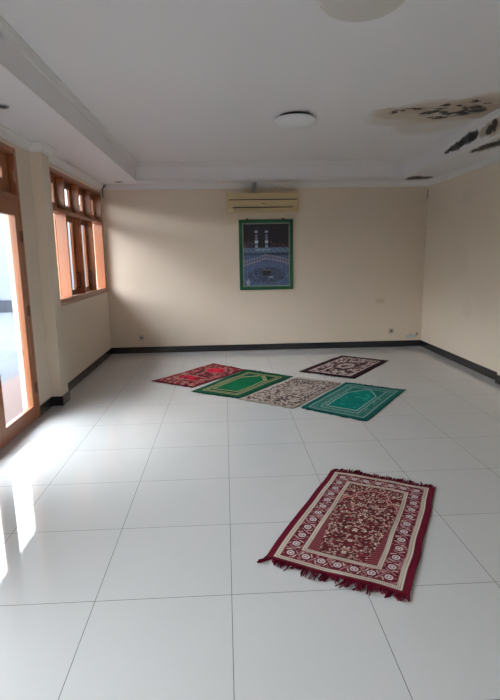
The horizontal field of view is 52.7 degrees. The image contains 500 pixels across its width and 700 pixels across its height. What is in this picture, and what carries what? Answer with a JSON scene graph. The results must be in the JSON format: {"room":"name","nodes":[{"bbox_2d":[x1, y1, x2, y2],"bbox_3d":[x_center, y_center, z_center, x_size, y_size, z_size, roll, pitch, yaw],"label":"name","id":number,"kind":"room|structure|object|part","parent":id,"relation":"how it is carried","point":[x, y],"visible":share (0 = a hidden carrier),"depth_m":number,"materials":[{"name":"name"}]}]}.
{"room":"prayer room","nodes":[
{"label":"prayer room","id":0,"kind":"room"},
{"bbox_2d":[0,137,110,410],"bbox_3d":[-1.953,-0.235,2.553,0.260,2.550,10.784,-1,11,-3],"label":"wall","id":1,"kind":"structure","parent":0,"point":[69,338],"depth_m":4.97,"materials":[{"name":"beige paint"}]},
{"bbox_2d":[0,141,40,449],"bbox_3d":[-2.003,-0.406,3.800,0.154,2.430,1.660,-1,11,-3],"label":"door","id":2,"kind":"structure","parent":1,"relation":"in","point":[10,206],"depth_m":4.45,"materials":[{"name":"red wood"}]},
{"bbox_3d":[-2.099,-1.454,4.010,0.033,0.345,0.755,-1,11,-3],"label":"transom sash","id":3,"kind":"part","parent":2,"relation":"part of","materials":[{"name":"red wood"}]},
{"bbox_2d":[0,124,102,189],"bbox_3d":[-1.873,-1.454,2.330,0.162,0.076,10.484,-1,11,-3],"label":"crown molding","id":4,"kind":"structure","parent":1,"relation":"attached to","point":[6,133],"depth_m":4.79,"materials":[{"name":"white paint"}]},
{"bbox_2d":[40,348,111,415],"bbox_3d":[-1.851,0.968,2.782,0.122,0.097,10.484,-1,11,-3],"label":"baseboard","id":5,"kind":"structure","parent":1,"relation":"attached to","point":[55,400],"depth_m":5.80,"materials":[{"name":"black tile"}]},
{"bbox_2d":[49,167,107,305],"bbox_3d":[-2.441,-1.419,6.604,0.637,1.455,2.800,-1,11,-3],"label":"window","id":6,"kind":"structure","parent":1,"relation":"in","point":[87,212],"depth_m":6.37,"materials":[{"name":"red wood"}]},
{"bbox_3d":[-2.198,-1.721,5.447,0.032,0.365,0.535,-1,11,-3],"label":"transom sash","id":7,"kind":"part","parent":6,"relation":"part of","materials":[{"name":"red wood"}]},
{"bbox_2d":[53,215,61,295],"bbox_3d":[-2.469,-1.093,5.883,0.500,0.930,0.034,0,11,7],"label":"shutter","id":8,"kind":"object","parent":6,"relation":"attached to","point":[56,224],"depth_m":5.83,"materials":[{"name":"orange wood"}]},
{"bbox_3d":[-2.227,-1.825,6.012,0.032,0.365,0.535,-1,11,-3],"label":"transom sash","id":9,"kind":"part","parent":6,"relation":"part of","materials":[{"name":"red wood"}]},
{"bbox_3d":[-2.256,-1.931,6.576,0.032,0.365,0.535,-1,11,-3],"label":"transom sash","id":10,"kind":"part","parent":6,"relation":"part of","materials":[{"name":"red wood"}]},
{"bbox_3d":[-2.169,-0.684,6.525,0.140,0.030,2.350,-1,11,-3],"label":"sill","id":11,"kind":"part","parent":6,"relation":"part of","materials":[{"name":"red wood"}]},
{"bbox_3d":[-2.285,-2.035,7.141,0.032,0.365,0.535,-1,11,-3],"label":"transom sash","id":12,"kind":"part","parent":6,"relation":"part of","materials":[{"name":"red wood"}]},
{"bbox_2d":[0,346,499,699],"bbox_3d":[0.559,1.012,2.914,5.244,0.120,10.784,-1,11,-3],"label":"floor","id":13,"kind":"structure","parent":0,"point":[138,513],"depth_m":2.66,"materials":[{"name":"tile"}]},
{"bbox_2d":[152,363,245,387],"bbox_3d":[-0.600,0.310,6.414,0.637,0.013,1.181,6,13,34],"label":"rug","id":14,"kind":"object","parent":13,"relation":"on","point":[195,377],"visible":1,"depth_m":6.34,"materials":[{"name":"red fabric"}]},
{"bbox_2d":[192,369,292,398],"bbox_3d":[-0.092,0.387,5.950,0.718,0.012,1.221,6,13,34],"label":"rug","id":15,"kind":"object","parent":13,"relation":"on","point":[246,382],"visible":1,"depth_m":5.89,"materials":[{"name":"green fabric"}]},
{"bbox_2d":[239,377,339,407],"bbox_3d":[0.472,0.448,5.571,0.648,0.015,1.194,6,13,33],"label":"rug","id":16,"kind":"object","parent":13,"relation":"on","point":[292,393],"visible":1,"depth_m":5.47,"materials":[{"name":"beige fabric"}]},
{"bbox_2d":[299,355,387,378],"bbox_3d":[1.294,0.212,6.760,0.756,0.014,1.252,7,13,35],"label":"rug","id":17,"kind":"object","parent":13,"relation":"on","point":[350,367],"visible":1,"depth_m":6.70,"materials":[{"name":"brown fabric"}]},
{"bbox_2d":[257,468,434,601],"bbox_3d":[0.634,0.954,2.850,0.722,0.014,1.275,4,12,26],"label":"rug","id":18,"kind":"object","parent":13,"relation":"on","point":[366,529],"visible":1,"depth_m":2.70,"materials":[{"name":"red fabric"}]},
{"bbox_2d":[301,382,404,420],"bbox_3d":[1.082,0.506,5.201,0.705,0.012,1.249,6,13,32],"label":"rug","id":19,"kind":"object","parent":13,"relation":"on","point":[359,401],"visible":1,"depth_m":5.13,"materials":[{"name":"teal fabric"}]},
{"bbox_2d":[0,0,499,183],"bbox_3d":[0.511,-1.716,2.404,5.244,0.330,10.784,-1,11,-3],"label":"ceiling","id":20,"kind":"structure","parent":0,"point":[169,80],"depth_m":3.87,"materials":[{"name":"paint"}]},
{"bbox_2d":[0,104,9,108],"bbox_3d":[-1.766,-1.722,3.567,0.122,0.007,0.122,-1,11,-3],"label":"recessed light","id":21,"kind":"object","parent":20,"relation":"in","point":[2,106],"visible":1,"depth_m":3.57,"materials":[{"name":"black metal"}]},
{"bbox_2d":[0,15,499,180],"bbox_3d":[0.546,-1.711,2.593,3.870,0.250,9.450,-1,11,-3],"label":"trim","id":22,"kind":"structure","parent":20,"relation":"attached to","point":[6,29],"depth_m":5.68,"materials":[{"name":"white paint"}]},
{"bbox_2d":[274,112,315,128],"bbox_3d":[0.436,-2.209,4.883,0.402,0.108,0.402,-1,11,-3],"label":"ceiling lamp","id":23,"kind":"object","parent":20,"relation":"attached to","point":[290,120],"visible":1,"depth_m":4.77,"materials":[{"name":"white plastic"}]},
{"bbox_2d":[319,0,404,21],"bbox_3d":[0.576,-1.773,2.558,0.446,0.116,0.446,-1,11,-3],"label":"ceiling lamp","id":24,"kind":"object","parent":20,"relation":"attached to","point":[343,10],"visible":1,"depth_m":2.55,"materials":[{"name":"plastic"}]},
{"bbox_2d":[101,187,427,347],"bbox_3d":[0.268,-1.271,7.889,4.944,2.550,0.150,-1,11,-3],"label":"wall","id":25,"kind":"structure","parent":0,"point":[172,255],"depth_m":7.82,"materials":[{"name":"beige paint"}]},
{"bbox_2d":[226,182,298,212],"bbox_3d":[0.183,-2.275,7.508,1.077,0.431,0.224,-1,11,-3],"label":"air conditioner","id":26,"kind":"object","parent":25,"relation":"attached to","point":[254,201],"visible":1,"depth_m":7.43,"materials":[{"name":"beige plastic"}]},
{"bbox_3d":[0.190,-2.169,7.434,1.053,0.085,0.016,-1,11,-3],"label":"panel","id":27,"kind":"part","parent":26,"relation":"part of","materials":[{"name":"beige plastic"}]},
{"bbox_3d":[0.188,-2.257,7.418,1.053,0.075,0.016,-1,11,-3],"label":"panel","id":28,"kind":"part","parent":26,"relation":"part of","materials":[{"name":"beige plastic"}]},
{"bbox_2d":[101,181,427,189],"bbox_3d":[0.252,-2.468,7.563,4.944,0.076,0.052,-1,11,-3],"label":"crown molding","id":29,"kind":"structure","parent":25,"relation":"attached to","point":[368,183],"depth_m":7.56,"materials":[{"name":"white paint"}]},
{"bbox_2d":[239,218,292,289],"bbox_3d":[0.249,-1.471,7.759,0.830,1.076,0.029,-1,11,-3],"label":"framed picture","id":30,"kind":"object","parent":25,"relation":"attached to","point":[265,245],"visible":1,"depth_m":7.75,"materials":[{"name":"green paint"}]},
{"bbox_2d":[112,340,419,353],"bbox_3d":[0.292,-0.051,8.035,4.944,0.097,0.012,-1,11,-3],"label":"baseboard","id":31,"kind":"structure","parent":25,"relation":"attached to","point":[241,347],"depth_m":8.03,"materials":[{"name":"black tile"}]},
{"bbox_2d":[421,162,499,375],"bbox_3d":[3.049,-0.366,2.786,0.210,2.550,10.784,-1,11,-3],"label":"wall","id":32,"kind":"structure","parent":0,"point":[461,303],"depth_m":6.57,"materials":[{"name":"beige paint"}]},
{"bbox_2d":[420,340,499,384],"bbox_3d":[2.989,0.842,3.007,0.072,0.097,10.484,-1,11,-3],"label":"baseboard","id":33,"kind":"structure","parent":32,"relation":"attached to","point":[478,368],"depth_m":6.67,"materials":[{"name":"black tile"}]},
{"bbox_2d":[426,153,499,185],"bbox_3d":[2.927,-1.579,2.554,0.112,0.076,10.484,-1,11,-3],"label":"crown molding","id":34,"kind":"structure","parent":32,"relation":"attached to","point":[494,159],"depth_m":6.42,"materials":[{"name":"white paint"}]},
{"label":"outside","id":35,"kind":"structure","parent":0,"visible":0},
{"bbox_2d":[0,312,18,383],"bbox_3d":[-16.818,0.317,8.876,27.230,0.250,65.000,-1,11,-3],"label":"ground","id":36,"kind":"structure","parent":35,"point":[9,366],"depth_m":8.81,"materials":[{"name":"white"}]},
{"bbox_2d":[0,300,12,312],"bbox_3d":[-17.437,-1.051,14.623,26.600,0.350,0.350,-1,11,-3],"label":"kerb","id":37,"kind":"object","parent":36,"relation":"on","point":[5,305],"depth_m":14.93,"materials":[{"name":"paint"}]},
{"bbox_2d":[0,204,85,299],"bbox_3d":[-16.847,-2.800,16.035,28.000,3.250,0.200,-1,11,-3],"label":"wall","id":38,"kind":"structure","parent":36,"relation":"on","point":[5,289],"depth_m":16.43,"materials":[{"name":"white paint"}]},
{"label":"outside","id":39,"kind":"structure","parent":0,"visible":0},
{"bbox_2d":[1,374,22,423],"bbox_3d":[-2.460,1.215,2.652,0.820,0.280,17.000,-1,11,-3],"label":"porch","id":40,"kind":"object","parent":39,"point":[11,389],"depth_m":5.55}
]}

